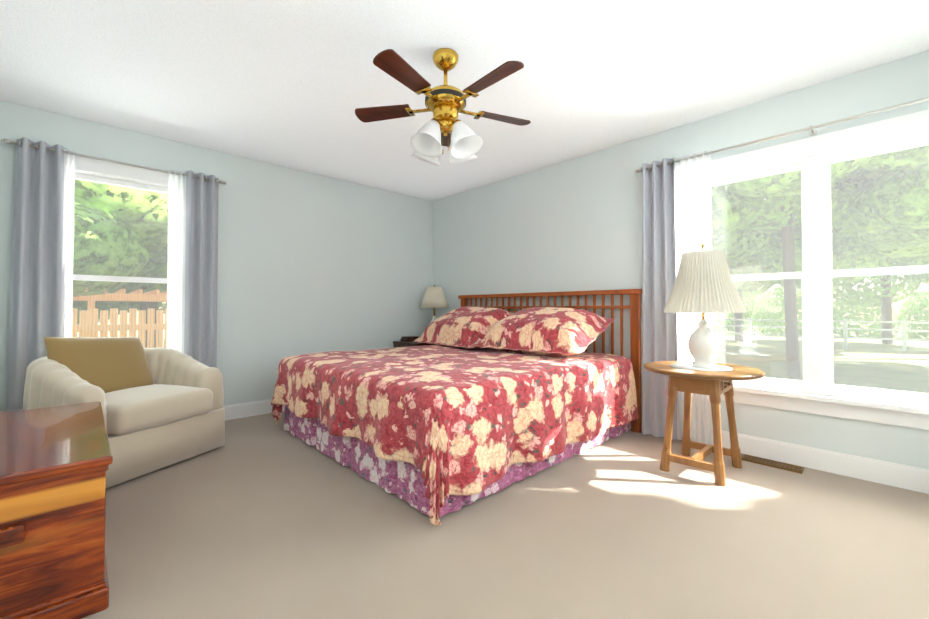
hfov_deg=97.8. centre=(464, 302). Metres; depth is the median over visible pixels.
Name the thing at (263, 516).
floor
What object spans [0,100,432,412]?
wall
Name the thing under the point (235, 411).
baseboard
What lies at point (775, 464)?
air vent register
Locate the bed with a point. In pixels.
(471, 404)
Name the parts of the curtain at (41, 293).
rod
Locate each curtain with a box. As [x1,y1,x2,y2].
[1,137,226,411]
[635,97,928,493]
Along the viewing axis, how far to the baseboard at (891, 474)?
2.48 m
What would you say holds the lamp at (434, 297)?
on the nightstand
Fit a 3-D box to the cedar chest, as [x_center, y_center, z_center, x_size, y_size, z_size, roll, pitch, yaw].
[-1.788,0.780,1.582,0.574,0.513,1.157,1,-1,-43]
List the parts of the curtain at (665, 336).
rod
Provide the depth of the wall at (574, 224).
3.53 m
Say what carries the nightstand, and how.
on the floor
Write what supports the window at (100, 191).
in the wall at (309, 263)
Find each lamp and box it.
[420,285,448,321]
[663,244,746,368]
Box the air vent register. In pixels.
[741,454,804,473]
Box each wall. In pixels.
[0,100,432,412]
[433,50,928,469]
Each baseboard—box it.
[223,399,284,419]
[629,422,928,493]
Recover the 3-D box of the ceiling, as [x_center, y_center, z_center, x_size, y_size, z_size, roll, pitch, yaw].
[-0.123,-1.442,2.230,4.120,0.100,5.200,1,-1,-43]
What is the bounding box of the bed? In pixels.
[271,289,641,524]
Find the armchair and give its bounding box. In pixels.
[23,337,224,487]
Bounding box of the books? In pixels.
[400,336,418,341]
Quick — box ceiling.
[0,0,928,200]
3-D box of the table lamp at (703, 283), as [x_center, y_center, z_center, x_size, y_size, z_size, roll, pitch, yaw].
[1.514,0.020,2.570,0.458,0.782,0.458,1,-1,-43]
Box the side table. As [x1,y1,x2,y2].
[644,361,764,485]
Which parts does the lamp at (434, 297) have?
lamp shade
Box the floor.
[82,411,928,618]
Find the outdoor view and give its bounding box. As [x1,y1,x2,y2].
[72,145,928,393]
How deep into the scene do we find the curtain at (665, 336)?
3.11 m
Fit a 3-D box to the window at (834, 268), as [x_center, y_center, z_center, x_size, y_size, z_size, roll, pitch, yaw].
[2.245,-0.173,2.591,0.163,1.755,2.030,1,-1,-43]
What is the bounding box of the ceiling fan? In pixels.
[355,48,530,165]
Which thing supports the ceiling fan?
hanging from the ceiling
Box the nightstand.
[393,336,432,347]
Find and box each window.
[72,156,168,346]
[674,109,928,429]
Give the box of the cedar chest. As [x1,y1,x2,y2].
[0,401,112,618]
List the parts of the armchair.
seat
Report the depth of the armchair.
2.56 m
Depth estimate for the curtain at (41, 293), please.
2.90 m
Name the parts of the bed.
headboard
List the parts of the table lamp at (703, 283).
lamp shade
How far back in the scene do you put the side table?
2.50 m
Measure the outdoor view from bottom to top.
16.902 m

